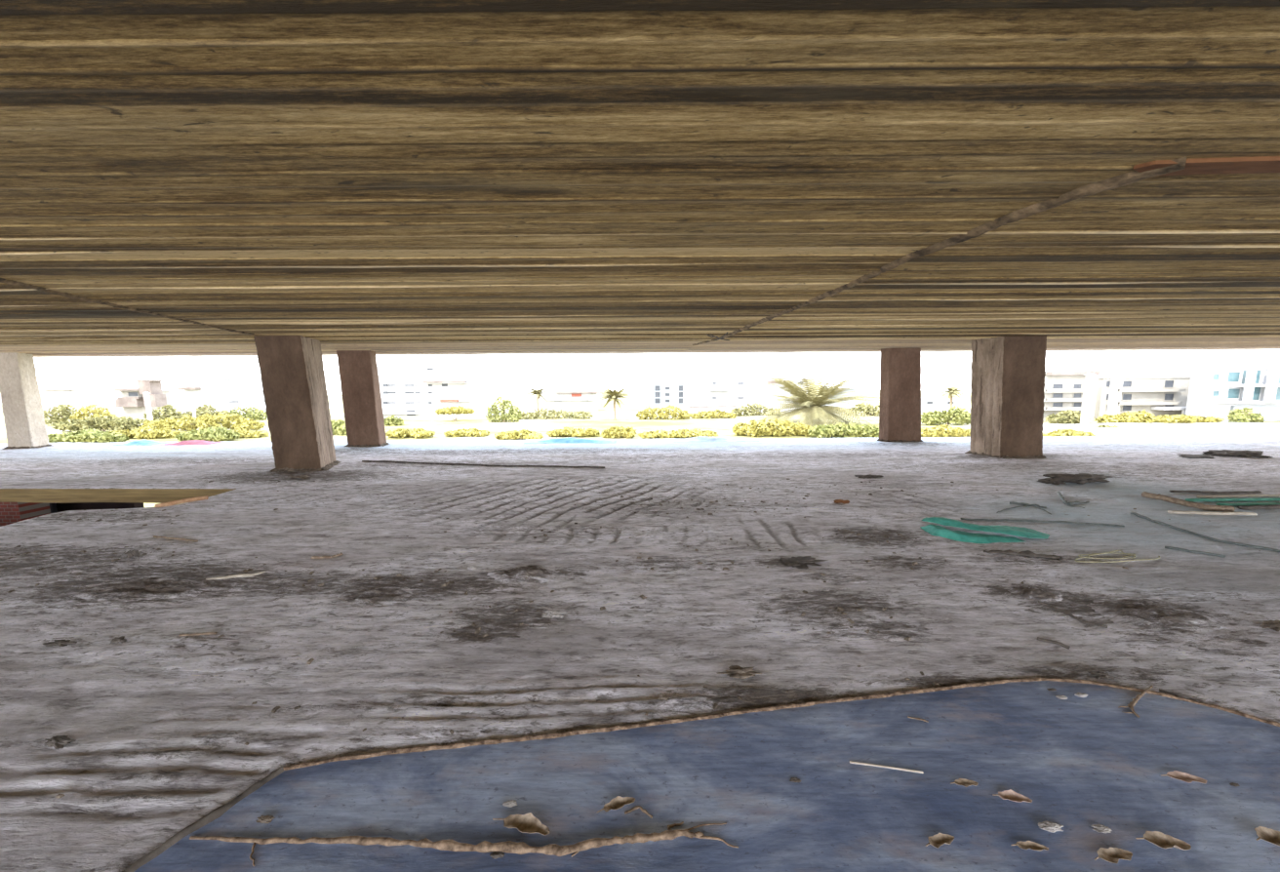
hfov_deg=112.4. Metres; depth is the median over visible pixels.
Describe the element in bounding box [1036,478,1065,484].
mortar slab
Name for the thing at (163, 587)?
soil mound
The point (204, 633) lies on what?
stick
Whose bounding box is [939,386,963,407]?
date palm
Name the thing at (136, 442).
tarp
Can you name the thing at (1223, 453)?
rubble
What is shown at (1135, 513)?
wire
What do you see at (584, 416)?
shrub
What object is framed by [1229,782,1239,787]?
pebble
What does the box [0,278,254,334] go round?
trim
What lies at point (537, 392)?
date palm
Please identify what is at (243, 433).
shrub
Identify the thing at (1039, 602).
wire
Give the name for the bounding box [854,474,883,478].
stone
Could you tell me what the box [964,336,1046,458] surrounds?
concrete column
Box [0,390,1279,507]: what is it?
ground
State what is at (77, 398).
apartment building
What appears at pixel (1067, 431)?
shrub
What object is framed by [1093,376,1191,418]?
apartment building
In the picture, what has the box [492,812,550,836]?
dry leaf
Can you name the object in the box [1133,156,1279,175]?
trim
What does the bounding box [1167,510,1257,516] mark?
wood offcut
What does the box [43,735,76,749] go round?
stone
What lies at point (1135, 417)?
shrub
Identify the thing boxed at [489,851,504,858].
clump
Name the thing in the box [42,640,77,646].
stone
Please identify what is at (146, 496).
board
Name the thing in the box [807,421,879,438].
shrub
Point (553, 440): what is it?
tarp
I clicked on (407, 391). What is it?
apartment building
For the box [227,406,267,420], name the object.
leafy tree
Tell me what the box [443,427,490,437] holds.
shrub
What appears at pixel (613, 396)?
date palm
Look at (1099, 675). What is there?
stone
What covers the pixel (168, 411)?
leafy tree
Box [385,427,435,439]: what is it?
shrub
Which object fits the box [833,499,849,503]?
stone
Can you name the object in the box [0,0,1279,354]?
ceiling
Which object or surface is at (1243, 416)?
shrub
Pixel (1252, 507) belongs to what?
batten
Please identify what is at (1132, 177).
trim
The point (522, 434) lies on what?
shrub
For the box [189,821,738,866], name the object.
branch
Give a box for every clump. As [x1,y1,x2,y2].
[255,814,275,823]
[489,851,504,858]
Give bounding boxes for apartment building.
[39,389,110,417]
[114,379,170,419]
[160,378,266,415]
[376,364,494,418]
[529,390,600,410]
[649,379,689,413]
[687,377,752,410]
[751,376,816,412]
[822,388,857,413]
[920,397,970,412]
[1042,370,1101,421]
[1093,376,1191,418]
[1185,367,1279,422]
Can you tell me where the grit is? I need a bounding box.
[0,479,1260,799]
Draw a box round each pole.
[144,392,153,420]
[191,398,196,417]
[1076,373,1094,426]
[1141,491,1235,512]
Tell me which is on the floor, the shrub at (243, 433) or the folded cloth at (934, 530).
the folded cloth at (934, 530)
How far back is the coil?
4.56 m
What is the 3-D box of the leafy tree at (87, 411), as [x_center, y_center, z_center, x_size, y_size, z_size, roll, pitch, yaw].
[-147.323,-5.290,115.610,11.787,6.456,5.090,0,7,0]
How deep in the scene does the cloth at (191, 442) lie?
14.35 m
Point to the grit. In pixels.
(715, 706)
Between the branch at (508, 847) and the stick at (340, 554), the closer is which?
the branch at (508, 847)
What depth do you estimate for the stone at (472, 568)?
4.41 m
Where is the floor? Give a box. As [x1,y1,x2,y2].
[0,435,1279,871]
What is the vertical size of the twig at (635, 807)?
0.013 m
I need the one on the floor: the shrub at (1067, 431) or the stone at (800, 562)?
the stone at (800, 562)
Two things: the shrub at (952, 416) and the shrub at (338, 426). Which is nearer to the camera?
the shrub at (338, 426)
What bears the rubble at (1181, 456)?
on the floor
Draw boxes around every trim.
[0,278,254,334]
[33,346,1279,357]
[692,157,1186,345]
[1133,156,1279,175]
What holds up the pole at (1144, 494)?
on the floor
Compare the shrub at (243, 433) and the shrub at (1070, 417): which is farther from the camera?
the shrub at (1070, 417)
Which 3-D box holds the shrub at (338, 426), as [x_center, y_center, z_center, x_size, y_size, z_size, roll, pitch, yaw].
[-63.807,-1.779,89.823,7.176,4.139,4.113,0,7,0]
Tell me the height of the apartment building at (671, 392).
12.148 m
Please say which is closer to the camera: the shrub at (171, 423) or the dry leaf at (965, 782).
the dry leaf at (965, 782)
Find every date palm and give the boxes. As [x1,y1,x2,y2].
[524,388,547,410]
[594,387,636,419]
[758,366,879,426]
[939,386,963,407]
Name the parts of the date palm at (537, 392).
crown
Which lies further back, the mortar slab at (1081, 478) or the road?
the road
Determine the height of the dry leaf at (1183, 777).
0.016 m
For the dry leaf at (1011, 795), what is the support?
on the sheet
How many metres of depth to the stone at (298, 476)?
8.80 m
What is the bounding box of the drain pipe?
[49,502,57,514]
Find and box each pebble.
[502,800,517,807]
[789,777,800,782]
[1055,695,1067,699]
[1074,692,1087,697]
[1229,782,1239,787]
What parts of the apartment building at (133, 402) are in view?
pane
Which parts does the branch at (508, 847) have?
stem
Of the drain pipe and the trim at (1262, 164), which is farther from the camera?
the drain pipe
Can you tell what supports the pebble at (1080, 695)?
on the sheet
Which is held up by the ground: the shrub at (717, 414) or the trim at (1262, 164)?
the shrub at (717, 414)
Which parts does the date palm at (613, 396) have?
crown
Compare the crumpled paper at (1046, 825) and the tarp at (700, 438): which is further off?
the tarp at (700, 438)
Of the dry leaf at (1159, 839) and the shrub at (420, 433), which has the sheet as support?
the dry leaf at (1159, 839)
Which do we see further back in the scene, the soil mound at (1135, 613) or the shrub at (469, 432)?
the shrub at (469, 432)
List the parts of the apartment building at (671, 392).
pane, pane, pane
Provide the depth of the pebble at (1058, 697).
2.54 m
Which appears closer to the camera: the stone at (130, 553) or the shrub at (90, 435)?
the stone at (130, 553)
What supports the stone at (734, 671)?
on the floor
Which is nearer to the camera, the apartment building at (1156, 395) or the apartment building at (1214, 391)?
the apartment building at (1214, 391)
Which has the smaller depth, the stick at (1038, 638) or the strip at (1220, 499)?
the stick at (1038, 638)
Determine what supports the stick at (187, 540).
on the floor
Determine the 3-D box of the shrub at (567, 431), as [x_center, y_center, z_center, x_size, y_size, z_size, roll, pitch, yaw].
[-13.399,-0.696,85.165,10.713,2.497,5.259,0,7,0]
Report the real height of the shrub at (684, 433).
2.363 m
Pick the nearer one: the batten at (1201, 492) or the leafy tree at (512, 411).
the batten at (1201, 492)
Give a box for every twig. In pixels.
[624,805,652,818]
[907,716,928,722]
[1118,685,1153,718]
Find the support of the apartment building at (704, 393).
on the ground
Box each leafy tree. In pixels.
[43,403,77,425]
[69,404,116,419]
[143,404,185,420]
[183,403,233,423]
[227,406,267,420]
[485,395,521,422]
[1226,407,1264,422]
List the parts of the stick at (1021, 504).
stem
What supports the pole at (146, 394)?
on the ground
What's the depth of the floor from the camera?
3.79 m
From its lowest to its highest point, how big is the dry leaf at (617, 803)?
0.020 m
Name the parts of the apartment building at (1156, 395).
pane, pane, pane, pane, pane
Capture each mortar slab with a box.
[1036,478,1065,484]
[1042,473,1115,484]
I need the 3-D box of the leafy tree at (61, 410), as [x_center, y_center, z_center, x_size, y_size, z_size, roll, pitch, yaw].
[-159.720,-5.559,118.179,9.017,6.709,5.053,0,7,0]
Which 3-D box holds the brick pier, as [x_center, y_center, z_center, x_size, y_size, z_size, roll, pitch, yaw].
[-18.986,2.585,10.009,9.997,2.900,0.500,0,7,0]
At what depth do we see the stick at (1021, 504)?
6.53 m
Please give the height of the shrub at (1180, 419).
2.588 m
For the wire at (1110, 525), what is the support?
on the floor
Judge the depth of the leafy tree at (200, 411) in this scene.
119.13 m
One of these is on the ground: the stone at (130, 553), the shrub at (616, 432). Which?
the shrub at (616, 432)
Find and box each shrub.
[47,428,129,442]
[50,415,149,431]
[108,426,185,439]
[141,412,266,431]
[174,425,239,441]
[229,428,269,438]
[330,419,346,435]
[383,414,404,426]
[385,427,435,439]
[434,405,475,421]
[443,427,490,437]
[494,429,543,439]
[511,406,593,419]
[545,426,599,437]
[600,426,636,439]
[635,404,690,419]
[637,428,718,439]
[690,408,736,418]
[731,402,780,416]
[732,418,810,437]
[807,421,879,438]
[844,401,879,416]
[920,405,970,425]
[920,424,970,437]
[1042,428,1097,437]
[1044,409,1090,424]
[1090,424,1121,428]
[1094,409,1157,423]
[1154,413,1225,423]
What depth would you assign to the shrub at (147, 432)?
85.72 m
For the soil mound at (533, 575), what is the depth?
4.22 m
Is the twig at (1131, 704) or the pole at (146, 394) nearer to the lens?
the twig at (1131, 704)
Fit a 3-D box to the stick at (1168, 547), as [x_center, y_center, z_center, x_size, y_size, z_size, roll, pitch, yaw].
[6.130,1.280,4.738,0.416,0.036,0.050,5,9,41]
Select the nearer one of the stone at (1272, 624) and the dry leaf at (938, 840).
the dry leaf at (938, 840)
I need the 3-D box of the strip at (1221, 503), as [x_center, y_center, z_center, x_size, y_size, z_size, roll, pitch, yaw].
[9.483,1.034,6.508,1.333,0.057,0.103,0,7,0]
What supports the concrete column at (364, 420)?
on the floor
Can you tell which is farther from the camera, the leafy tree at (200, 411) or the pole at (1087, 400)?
the leafy tree at (200, 411)
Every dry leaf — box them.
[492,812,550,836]
[597,796,635,812]
[925,833,954,848]
[950,778,978,787]
[993,789,1032,802]
[1010,840,1048,851]
[1094,847,1132,863]
[1135,831,1191,850]
[1160,770,1207,783]
[1254,826,1279,845]
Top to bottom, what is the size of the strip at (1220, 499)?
0.063 m
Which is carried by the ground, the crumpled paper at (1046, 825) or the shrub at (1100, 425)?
the shrub at (1100, 425)
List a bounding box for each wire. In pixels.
[960,518,1124,527]
[1037,600,1107,628]
[1130,512,1279,552]
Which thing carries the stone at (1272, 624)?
on the floor
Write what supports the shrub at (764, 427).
on the ground
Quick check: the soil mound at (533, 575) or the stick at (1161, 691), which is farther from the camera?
the soil mound at (533, 575)
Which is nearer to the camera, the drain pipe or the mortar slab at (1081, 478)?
the mortar slab at (1081, 478)
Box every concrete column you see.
[0,352,53,449]
[254,335,340,472]
[336,350,388,447]
[877,348,922,441]
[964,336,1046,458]
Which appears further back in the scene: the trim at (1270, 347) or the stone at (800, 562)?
the trim at (1270, 347)
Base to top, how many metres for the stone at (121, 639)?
0.035 m
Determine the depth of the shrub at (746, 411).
136.99 m
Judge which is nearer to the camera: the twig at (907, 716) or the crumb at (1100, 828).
the crumb at (1100, 828)
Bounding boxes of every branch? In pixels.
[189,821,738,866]
[1056,491,1089,508]
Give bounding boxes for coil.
[1074,550,1159,562]
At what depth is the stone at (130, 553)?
4.71 m
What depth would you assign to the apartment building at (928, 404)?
149.83 m
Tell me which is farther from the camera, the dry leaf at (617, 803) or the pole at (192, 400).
the pole at (192, 400)
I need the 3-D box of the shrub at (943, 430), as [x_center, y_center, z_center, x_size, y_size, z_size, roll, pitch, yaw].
[57.846,-0.869,80.452,11.724,3.065,6.599,0,7,0]
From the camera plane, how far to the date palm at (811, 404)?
103.96 m
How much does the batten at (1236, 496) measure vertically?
0.050 m
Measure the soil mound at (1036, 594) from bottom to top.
0.063 m
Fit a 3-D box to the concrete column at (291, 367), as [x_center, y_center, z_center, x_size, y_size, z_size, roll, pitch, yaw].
[-7.977,-0.755,10.101,1.737,3.035,1.410,0,7,0]
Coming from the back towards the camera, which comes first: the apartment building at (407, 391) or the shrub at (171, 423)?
the apartment building at (407, 391)
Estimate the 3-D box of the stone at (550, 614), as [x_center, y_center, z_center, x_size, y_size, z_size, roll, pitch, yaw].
[-0.712,1.460,3.523,0.190,0.046,0.089,1,7,11]
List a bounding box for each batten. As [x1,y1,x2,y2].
[205,570,265,580]
[1169,490,1261,494]
[1196,494,1279,497]
[1238,504,1279,510]
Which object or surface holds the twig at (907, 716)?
on the sheet
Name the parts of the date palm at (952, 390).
crown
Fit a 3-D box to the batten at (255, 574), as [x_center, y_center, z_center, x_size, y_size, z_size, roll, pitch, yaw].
[-4.006,1.387,4.236,0.464,0.043,0.080,-3,7,-21]
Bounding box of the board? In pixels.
[0,488,236,503]
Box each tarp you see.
[113,440,170,445]
[523,438,616,443]
[673,436,759,441]
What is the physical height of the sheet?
0.033 m
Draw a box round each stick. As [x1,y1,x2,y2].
[153,535,198,541]
[178,632,216,636]
[310,552,343,559]
[849,760,923,773]
[996,501,1050,514]
[1037,637,1070,649]
[1159,688,1205,702]
[1164,546,1225,558]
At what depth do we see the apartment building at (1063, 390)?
111.26 m
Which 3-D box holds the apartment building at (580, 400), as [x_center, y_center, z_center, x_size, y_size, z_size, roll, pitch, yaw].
[-27.004,-14.698,177.911,33.763,8.057,15.650,0,7,0]
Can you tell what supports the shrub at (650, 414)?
on the ground
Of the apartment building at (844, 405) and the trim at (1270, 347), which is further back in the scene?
the apartment building at (844, 405)
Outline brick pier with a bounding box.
[0,502,50,526]
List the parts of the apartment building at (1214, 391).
pane, pane, white post, pane, pane, white post, pane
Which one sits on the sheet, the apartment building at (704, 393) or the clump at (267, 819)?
the clump at (267, 819)
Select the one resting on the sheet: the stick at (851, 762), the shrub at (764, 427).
the stick at (851, 762)
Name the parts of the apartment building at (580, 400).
roof tank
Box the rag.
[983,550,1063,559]
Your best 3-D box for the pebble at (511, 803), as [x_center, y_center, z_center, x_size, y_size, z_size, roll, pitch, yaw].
[-0.584,1.650,1.925,0.070,0.019,0.030,0,7,0]
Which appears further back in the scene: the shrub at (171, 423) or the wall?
the shrub at (171, 423)
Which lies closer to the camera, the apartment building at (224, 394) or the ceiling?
the ceiling
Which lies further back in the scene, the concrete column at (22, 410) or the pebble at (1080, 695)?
the concrete column at (22, 410)
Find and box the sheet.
[121,677,1279,871]
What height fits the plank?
0.059 m
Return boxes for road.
[1042,422,1279,436]
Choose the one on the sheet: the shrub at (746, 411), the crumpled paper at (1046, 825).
the crumpled paper at (1046, 825)
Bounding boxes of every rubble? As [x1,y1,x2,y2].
[1178,454,1213,458]
[1201,449,1272,457]
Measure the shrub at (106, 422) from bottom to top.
4.082 m
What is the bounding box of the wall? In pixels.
[56,502,144,512]
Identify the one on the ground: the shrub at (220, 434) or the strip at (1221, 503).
the shrub at (220, 434)
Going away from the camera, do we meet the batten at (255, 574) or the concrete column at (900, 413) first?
the batten at (255, 574)
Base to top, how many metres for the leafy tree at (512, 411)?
8.535 m
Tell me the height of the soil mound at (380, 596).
0.071 m
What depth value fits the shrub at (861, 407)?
133.45 m
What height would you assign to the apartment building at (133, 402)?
12.685 m
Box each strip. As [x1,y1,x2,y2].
[1185,497,1279,501]
[1215,502,1279,506]
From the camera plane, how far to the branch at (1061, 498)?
6.69 m
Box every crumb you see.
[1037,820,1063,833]
[1090,824,1112,833]
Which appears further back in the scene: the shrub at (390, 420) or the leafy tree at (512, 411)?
the leafy tree at (512, 411)
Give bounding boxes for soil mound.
[65,577,218,603]
[330,587,413,606]
[486,564,564,585]
[1004,586,1062,603]
[1086,594,1231,640]
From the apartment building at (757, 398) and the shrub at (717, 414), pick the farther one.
the apartment building at (757, 398)
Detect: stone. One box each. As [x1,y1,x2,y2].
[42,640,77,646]
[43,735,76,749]
[110,636,126,643]
[125,550,140,558]
[290,475,310,479]
[467,565,477,570]
[542,609,565,618]
[716,665,762,679]
[780,556,828,568]
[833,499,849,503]
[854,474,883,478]
[1086,671,1114,679]
[1259,620,1279,632]
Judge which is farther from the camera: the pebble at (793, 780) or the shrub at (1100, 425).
the shrub at (1100, 425)
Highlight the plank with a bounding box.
[361,460,604,468]
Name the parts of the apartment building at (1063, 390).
pane, pane, pane, pane, pane, pane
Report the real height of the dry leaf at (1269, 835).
0.028 m
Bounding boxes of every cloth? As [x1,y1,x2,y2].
[159,440,227,445]
[920,517,1049,543]

